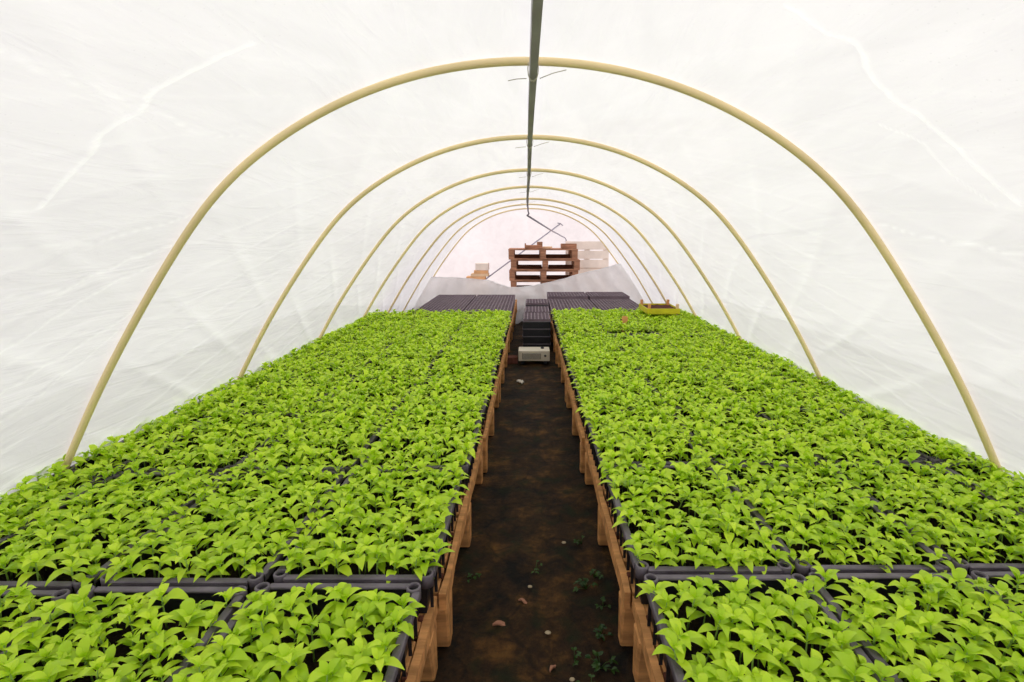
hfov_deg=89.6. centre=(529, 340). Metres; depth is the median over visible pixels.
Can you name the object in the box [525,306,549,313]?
tray
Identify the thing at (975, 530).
seedling tray
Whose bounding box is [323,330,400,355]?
seedling tray
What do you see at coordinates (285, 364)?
seedling tray
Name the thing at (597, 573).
weed
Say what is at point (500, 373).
wooden pallet
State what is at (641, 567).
socket
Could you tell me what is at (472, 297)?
tray
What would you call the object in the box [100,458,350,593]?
seedling tray
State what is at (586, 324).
seedling tray
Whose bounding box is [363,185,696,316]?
hoop
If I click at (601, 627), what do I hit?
weed
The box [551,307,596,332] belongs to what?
seedling tray
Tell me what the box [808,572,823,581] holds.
socket
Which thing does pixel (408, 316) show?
seedling tray
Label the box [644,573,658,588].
socket
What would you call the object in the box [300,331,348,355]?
seedling tray
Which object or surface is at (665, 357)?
seedling tray
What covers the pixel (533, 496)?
floor
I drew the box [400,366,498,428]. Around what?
seedling tray
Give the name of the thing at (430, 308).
tray
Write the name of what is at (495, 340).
seedling tray
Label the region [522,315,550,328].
crate
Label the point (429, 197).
hoop
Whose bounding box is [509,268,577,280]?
wooden pallet
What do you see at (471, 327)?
seedling tray
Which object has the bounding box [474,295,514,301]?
tray
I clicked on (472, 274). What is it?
wooden plank
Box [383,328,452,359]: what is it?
seedling tray
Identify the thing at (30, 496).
seedling tray
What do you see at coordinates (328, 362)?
seedling tray
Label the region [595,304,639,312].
tray
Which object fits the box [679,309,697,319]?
seedling tray
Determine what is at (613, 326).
seedling tray
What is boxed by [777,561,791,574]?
socket
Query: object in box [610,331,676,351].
seedling tray
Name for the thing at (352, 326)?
seedling tray
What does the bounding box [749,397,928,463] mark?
seedling tray
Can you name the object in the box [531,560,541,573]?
weed
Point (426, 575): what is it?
socket
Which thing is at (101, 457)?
seedling tray
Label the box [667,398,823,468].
seedling tray
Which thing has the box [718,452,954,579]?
seedling tray
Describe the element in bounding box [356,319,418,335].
seedling tray
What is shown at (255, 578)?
socket
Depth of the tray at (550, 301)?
6.48 m
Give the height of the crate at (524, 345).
0.073 m
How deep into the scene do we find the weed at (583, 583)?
1.67 m
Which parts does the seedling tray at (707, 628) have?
stem, stem, stem, stem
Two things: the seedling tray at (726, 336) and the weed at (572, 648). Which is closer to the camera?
the weed at (572, 648)
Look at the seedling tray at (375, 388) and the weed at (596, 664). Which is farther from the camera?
the seedling tray at (375, 388)
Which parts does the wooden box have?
panel, panel, panel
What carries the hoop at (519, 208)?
on the floor
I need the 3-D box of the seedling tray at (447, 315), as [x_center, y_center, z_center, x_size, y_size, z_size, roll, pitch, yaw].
[-0.816,-0.204,5.128,0.493,0.187,0.692,0,12,0]
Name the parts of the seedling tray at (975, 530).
stem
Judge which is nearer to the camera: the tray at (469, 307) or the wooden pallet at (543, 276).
the tray at (469, 307)
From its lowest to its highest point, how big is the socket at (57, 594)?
0.034 m
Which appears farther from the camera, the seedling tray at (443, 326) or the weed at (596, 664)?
the seedling tray at (443, 326)
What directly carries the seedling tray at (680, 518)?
on the wooden pallet at (606, 535)
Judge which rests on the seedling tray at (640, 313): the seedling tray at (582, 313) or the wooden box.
the wooden box
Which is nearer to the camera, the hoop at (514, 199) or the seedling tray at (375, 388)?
the seedling tray at (375, 388)
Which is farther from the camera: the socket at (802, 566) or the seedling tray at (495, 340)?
the seedling tray at (495, 340)
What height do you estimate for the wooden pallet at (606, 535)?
0.197 m
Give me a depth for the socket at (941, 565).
1.29 m
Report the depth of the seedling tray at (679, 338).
3.94 m
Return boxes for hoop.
[61,57,1002,471]
[237,135,823,386]
[318,168,741,339]
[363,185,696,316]
[388,198,665,313]
[403,204,652,310]
[433,208,618,276]
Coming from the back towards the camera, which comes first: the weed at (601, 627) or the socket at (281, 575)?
the weed at (601, 627)
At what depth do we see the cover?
1.51 m
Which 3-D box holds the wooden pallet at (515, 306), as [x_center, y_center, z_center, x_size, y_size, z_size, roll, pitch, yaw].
[-0.763,-0.419,7.105,1.142,0.197,1.054,0,12,0]
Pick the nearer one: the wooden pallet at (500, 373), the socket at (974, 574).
the socket at (974, 574)
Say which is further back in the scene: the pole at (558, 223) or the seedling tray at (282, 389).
the pole at (558, 223)
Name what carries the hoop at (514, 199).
on the floor
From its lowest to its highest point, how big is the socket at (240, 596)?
0.034 m
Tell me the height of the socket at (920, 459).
0.034 m
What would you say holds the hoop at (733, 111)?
on the floor
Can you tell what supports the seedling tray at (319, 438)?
on the wooden pallet at (461, 535)
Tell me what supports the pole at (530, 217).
attached to the bar
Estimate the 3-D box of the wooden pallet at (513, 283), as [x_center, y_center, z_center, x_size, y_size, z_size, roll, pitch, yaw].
[0.247,-1.012,9.142,1.170,0.175,0.798,0,12,-1]
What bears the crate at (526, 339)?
on the crate at (524, 345)
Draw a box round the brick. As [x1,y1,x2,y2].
[507,355,517,363]
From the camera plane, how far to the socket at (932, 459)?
1.91 m
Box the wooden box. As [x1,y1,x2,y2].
[639,299,679,314]
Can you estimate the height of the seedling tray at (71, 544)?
0.167 m
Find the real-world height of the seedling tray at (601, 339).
0.182 m
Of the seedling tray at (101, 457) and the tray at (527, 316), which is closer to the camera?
the seedling tray at (101, 457)
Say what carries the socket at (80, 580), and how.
attached to the seedling tray at (71, 544)
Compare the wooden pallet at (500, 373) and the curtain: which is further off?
the curtain
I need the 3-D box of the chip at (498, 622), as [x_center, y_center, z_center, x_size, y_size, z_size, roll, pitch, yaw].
[-0.085,0.832,1.514,0.050,0.017,0.016,-1,12,-6]
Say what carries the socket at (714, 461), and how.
attached to the seedling tray at (726, 431)
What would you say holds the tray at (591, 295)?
on the tray
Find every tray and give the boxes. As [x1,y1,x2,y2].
[0,459,227,593]
[0,461,103,538]
[0,582,70,652]
[0,583,247,681]
[57,400,211,476]
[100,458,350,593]
[117,400,307,473]
[172,582,424,681]
[185,370,276,413]
[226,368,348,416]
[237,399,399,483]
[259,346,321,377]
[269,460,469,615]
[286,346,379,377]
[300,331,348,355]
[310,366,419,422]
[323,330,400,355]
[329,319,372,336]
[353,345,441,383]
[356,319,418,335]
[356,399,484,492]
[357,309,387,323]
[377,308,429,323]
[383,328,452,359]
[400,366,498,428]
[406,317,461,336]
[414,305,466,314]
[419,309,470,324]
[424,299,471,305]
[428,345,500,390]
[433,295,475,300]
[441,330,506,365]
[459,317,511,342]
[464,305,512,316]
[466,309,511,333]
[469,299,513,305]
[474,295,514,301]
[523,313,549,320]
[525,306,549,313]
[526,299,547,304]
[547,292,587,298]
[548,299,592,306]
[550,304,597,314]
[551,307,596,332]
[554,316,604,345]
[558,328,621,364]
[563,344,641,389]
[569,364,667,426]
[575,393,714,488]
[585,292,629,299]
[589,307,638,321]
[590,299,636,305]
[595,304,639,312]
[598,316,655,336]
[598,456,794,603]
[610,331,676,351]
[622,345,707,374]
[629,307,681,321]
[636,573,899,681]
[642,316,703,334]
[642,364,748,408]
[658,328,734,351]
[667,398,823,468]
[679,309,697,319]
[681,345,776,374]
[684,316,723,334]
[708,365,834,407]
[711,329,754,350]
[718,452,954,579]
[738,343,800,372]
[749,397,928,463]
[775,367,863,407]
[805,565,1023,681]
[819,452,1023,575]
[839,401,981,466]
[939,455,1023,512]
[970,566,1023,612]
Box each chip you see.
[493,620,504,625]
[518,598,526,603]
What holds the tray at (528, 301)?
on the crate
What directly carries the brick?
on the floor
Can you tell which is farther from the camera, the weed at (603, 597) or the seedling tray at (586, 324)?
the seedling tray at (586, 324)
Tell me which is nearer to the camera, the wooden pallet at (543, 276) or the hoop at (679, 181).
the hoop at (679, 181)
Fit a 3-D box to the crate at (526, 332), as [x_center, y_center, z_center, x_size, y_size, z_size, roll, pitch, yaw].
[0.064,-0.127,5.247,0.276,0.073,0.438,0,12,0]
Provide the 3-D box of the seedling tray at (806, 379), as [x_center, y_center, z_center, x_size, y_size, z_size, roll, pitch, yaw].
[1.577,0.279,2.787,0.267,0.184,0.671,0,12,-2]
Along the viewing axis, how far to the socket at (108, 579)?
1.24 m
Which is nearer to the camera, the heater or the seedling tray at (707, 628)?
the seedling tray at (707, 628)
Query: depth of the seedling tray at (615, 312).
5.20 m
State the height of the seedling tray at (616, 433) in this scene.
0.194 m
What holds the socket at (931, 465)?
attached to the seedling tray at (975, 530)
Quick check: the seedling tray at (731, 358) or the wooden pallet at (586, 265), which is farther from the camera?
the wooden pallet at (586, 265)
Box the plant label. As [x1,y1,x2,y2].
[622,316,627,333]
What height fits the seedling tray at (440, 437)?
0.194 m
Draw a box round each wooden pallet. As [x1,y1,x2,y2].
[399,596,437,681]
[433,439,482,646]
[480,377,498,472]
[497,344,506,402]
[505,323,510,359]
[508,248,577,259]
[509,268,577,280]
[510,310,514,339]
[511,258,579,269]
[511,281,550,286]
[514,299,516,317]
[550,316,552,339]
[552,323,558,363]
[558,344,571,401]
[565,241,608,274]
[566,377,586,472]
[585,438,634,645]
[632,596,665,681]
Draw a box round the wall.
[433,208,617,286]
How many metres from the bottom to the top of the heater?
0.133 m
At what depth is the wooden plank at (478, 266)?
8.87 m
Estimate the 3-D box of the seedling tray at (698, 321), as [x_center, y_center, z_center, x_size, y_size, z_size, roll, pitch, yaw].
[1.582,-0.100,4.638,0.267,0.182,0.685,0,12,0]
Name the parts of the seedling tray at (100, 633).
stem, stem, stem, stem, stem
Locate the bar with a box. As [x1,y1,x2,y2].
[508,0,565,215]
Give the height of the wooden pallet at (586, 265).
1.001 m
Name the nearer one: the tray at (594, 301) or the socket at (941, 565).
the socket at (941, 565)
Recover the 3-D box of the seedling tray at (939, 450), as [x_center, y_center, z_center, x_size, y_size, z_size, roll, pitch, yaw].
[1.576,0.407,2.183,0.270,0.177,0.666,0,12,0]
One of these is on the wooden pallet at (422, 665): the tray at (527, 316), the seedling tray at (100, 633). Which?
the seedling tray at (100, 633)
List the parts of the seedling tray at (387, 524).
stem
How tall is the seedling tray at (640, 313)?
0.183 m
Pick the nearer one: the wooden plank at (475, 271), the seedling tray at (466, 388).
the seedling tray at (466, 388)
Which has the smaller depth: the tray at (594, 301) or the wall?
the tray at (594, 301)
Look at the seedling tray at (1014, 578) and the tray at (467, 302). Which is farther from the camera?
the tray at (467, 302)
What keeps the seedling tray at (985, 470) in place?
on the wooden pallet at (606, 535)
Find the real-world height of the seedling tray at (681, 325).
0.183 m
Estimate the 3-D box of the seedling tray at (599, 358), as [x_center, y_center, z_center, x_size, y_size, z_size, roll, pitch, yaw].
[0.444,0.161,3.368,0.484,0.182,0.676,0,12,0]
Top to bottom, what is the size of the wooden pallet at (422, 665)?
0.197 m
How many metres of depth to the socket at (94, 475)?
1.77 m
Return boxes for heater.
[518,347,549,363]
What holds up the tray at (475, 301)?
on the tray
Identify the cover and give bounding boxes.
[0,0,1023,498]
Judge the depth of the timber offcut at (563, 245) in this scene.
8.74 m
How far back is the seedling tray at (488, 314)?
5.10 m
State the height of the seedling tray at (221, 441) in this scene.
0.187 m
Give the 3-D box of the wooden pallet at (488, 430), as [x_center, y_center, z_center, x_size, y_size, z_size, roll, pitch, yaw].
[-0.916,0.439,2.937,1.422,0.197,1.054,0,12,0]
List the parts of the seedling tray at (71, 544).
stem, stem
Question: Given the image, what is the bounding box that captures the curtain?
[413,264,644,323]
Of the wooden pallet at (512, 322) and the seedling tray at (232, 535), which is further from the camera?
the wooden pallet at (512, 322)
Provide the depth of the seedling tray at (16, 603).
1.15 m
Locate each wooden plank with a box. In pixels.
[466,276,485,279]
[471,273,488,276]
[474,270,488,273]
[475,263,488,269]
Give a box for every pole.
[486,223,562,278]
[526,215,566,240]
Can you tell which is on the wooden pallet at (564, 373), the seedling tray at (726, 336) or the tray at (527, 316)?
the seedling tray at (726, 336)
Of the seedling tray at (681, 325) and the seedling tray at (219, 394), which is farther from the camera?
the seedling tray at (681, 325)
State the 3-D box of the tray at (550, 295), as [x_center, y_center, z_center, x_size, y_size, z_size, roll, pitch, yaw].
[0.500,-0.607,7.027,0.524,0.070,0.537,0,12,0]
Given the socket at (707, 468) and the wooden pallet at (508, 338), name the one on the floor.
the wooden pallet at (508, 338)
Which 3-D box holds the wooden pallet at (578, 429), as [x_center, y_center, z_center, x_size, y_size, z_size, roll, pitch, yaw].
[0.952,0.439,2.937,1.422,0.197,1.054,0,12,0]
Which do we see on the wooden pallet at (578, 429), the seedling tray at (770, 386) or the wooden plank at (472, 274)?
the seedling tray at (770, 386)
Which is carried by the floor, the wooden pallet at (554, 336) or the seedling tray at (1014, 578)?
the wooden pallet at (554, 336)
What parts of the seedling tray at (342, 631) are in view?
stem, stem, stem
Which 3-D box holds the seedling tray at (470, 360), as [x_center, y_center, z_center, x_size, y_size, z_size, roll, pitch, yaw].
[-0.409,0.166,3.343,0.447,0.183,0.684,0,12,0]
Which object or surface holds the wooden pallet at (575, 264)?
on the wooden pallet at (543, 276)
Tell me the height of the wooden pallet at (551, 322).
0.197 m
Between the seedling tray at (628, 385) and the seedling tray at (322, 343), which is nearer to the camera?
the seedling tray at (628, 385)
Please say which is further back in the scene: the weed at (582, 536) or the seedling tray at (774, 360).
the seedling tray at (774, 360)
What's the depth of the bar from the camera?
1.53 m
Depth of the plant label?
4.65 m
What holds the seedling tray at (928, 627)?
on the wooden pallet at (646, 667)
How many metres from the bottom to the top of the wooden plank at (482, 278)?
0.105 m
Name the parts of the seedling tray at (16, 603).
stem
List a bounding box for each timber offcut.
[525,242,542,248]
[561,243,576,248]
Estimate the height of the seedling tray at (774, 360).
0.186 m
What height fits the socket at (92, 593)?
0.034 m
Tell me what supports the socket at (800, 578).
attached to the seedling tray at (707, 628)
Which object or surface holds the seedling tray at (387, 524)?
on the wooden pallet at (461, 535)
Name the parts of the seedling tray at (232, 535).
stem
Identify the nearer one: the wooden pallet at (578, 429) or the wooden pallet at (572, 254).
the wooden pallet at (578, 429)
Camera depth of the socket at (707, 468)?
1.83 m
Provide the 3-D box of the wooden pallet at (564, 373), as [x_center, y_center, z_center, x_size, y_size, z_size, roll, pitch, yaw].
[0.951,0.224,3.979,1.422,0.197,1.054,0,12,0]
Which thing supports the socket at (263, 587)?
attached to the seedling tray at (342, 631)
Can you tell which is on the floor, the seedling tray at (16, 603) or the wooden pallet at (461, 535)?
the wooden pallet at (461, 535)
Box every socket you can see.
[51,589,70,600]
[72,575,91,593]
[76,585,95,601]
[92,473,103,479]
[100,572,117,585]
[231,585,247,601]
[248,572,263,592]
[254,582,269,594]
[273,569,288,582]
[406,582,420,602]
[420,569,433,588]
[635,561,648,580]
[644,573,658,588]
[703,466,712,476]
[710,458,719,464]
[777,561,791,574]
[791,573,806,593]
[794,559,809,576]
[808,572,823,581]
[916,457,926,463]
[927,463,935,474]
[929,456,939,463]
[935,559,951,572]
[951,558,968,572]
[954,574,971,591]
[970,570,988,581]
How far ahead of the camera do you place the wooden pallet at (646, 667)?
1.27 m
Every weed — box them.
[467,573,480,581]
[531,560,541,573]
[571,647,580,665]
[573,535,584,544]
[573,578,597,591]
[585,650,618,673]
[589,569,603,578]
[593,624,612,640]
[595,596,610,609]
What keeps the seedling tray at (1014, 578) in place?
on the wooden pallet at (646, 667)
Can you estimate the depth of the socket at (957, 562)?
1.30 m
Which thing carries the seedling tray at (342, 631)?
on the wooden pallet at (422, 665)
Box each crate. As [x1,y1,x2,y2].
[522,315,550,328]
[523,328,550,335]
[523,335,550,343]
[523,342,550,349]
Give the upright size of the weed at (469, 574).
0.016 m
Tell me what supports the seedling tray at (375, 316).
on the wooden pallet at (508, 338)
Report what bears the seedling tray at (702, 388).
on the wooden pallet at (578, 429)
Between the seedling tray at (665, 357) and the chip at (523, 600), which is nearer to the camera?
the chip at (523, 600)
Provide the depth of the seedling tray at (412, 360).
3.32 m
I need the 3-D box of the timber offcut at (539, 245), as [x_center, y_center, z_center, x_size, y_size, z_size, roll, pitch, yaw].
[0.060,-1.632,8.771,0.300,0.115,0.120,-1,12,-3]
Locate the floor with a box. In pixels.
[409,308,660,681]
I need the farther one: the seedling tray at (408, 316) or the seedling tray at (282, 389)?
the seedling tray at (408, 316)
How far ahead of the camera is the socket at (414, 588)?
1.21 m
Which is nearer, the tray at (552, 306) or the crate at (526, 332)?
the crate at (526, 332)
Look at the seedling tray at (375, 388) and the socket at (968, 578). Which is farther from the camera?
the seedling tray at (375, 388)
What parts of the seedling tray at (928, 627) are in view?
stem, stem, stem, stem, stem, stem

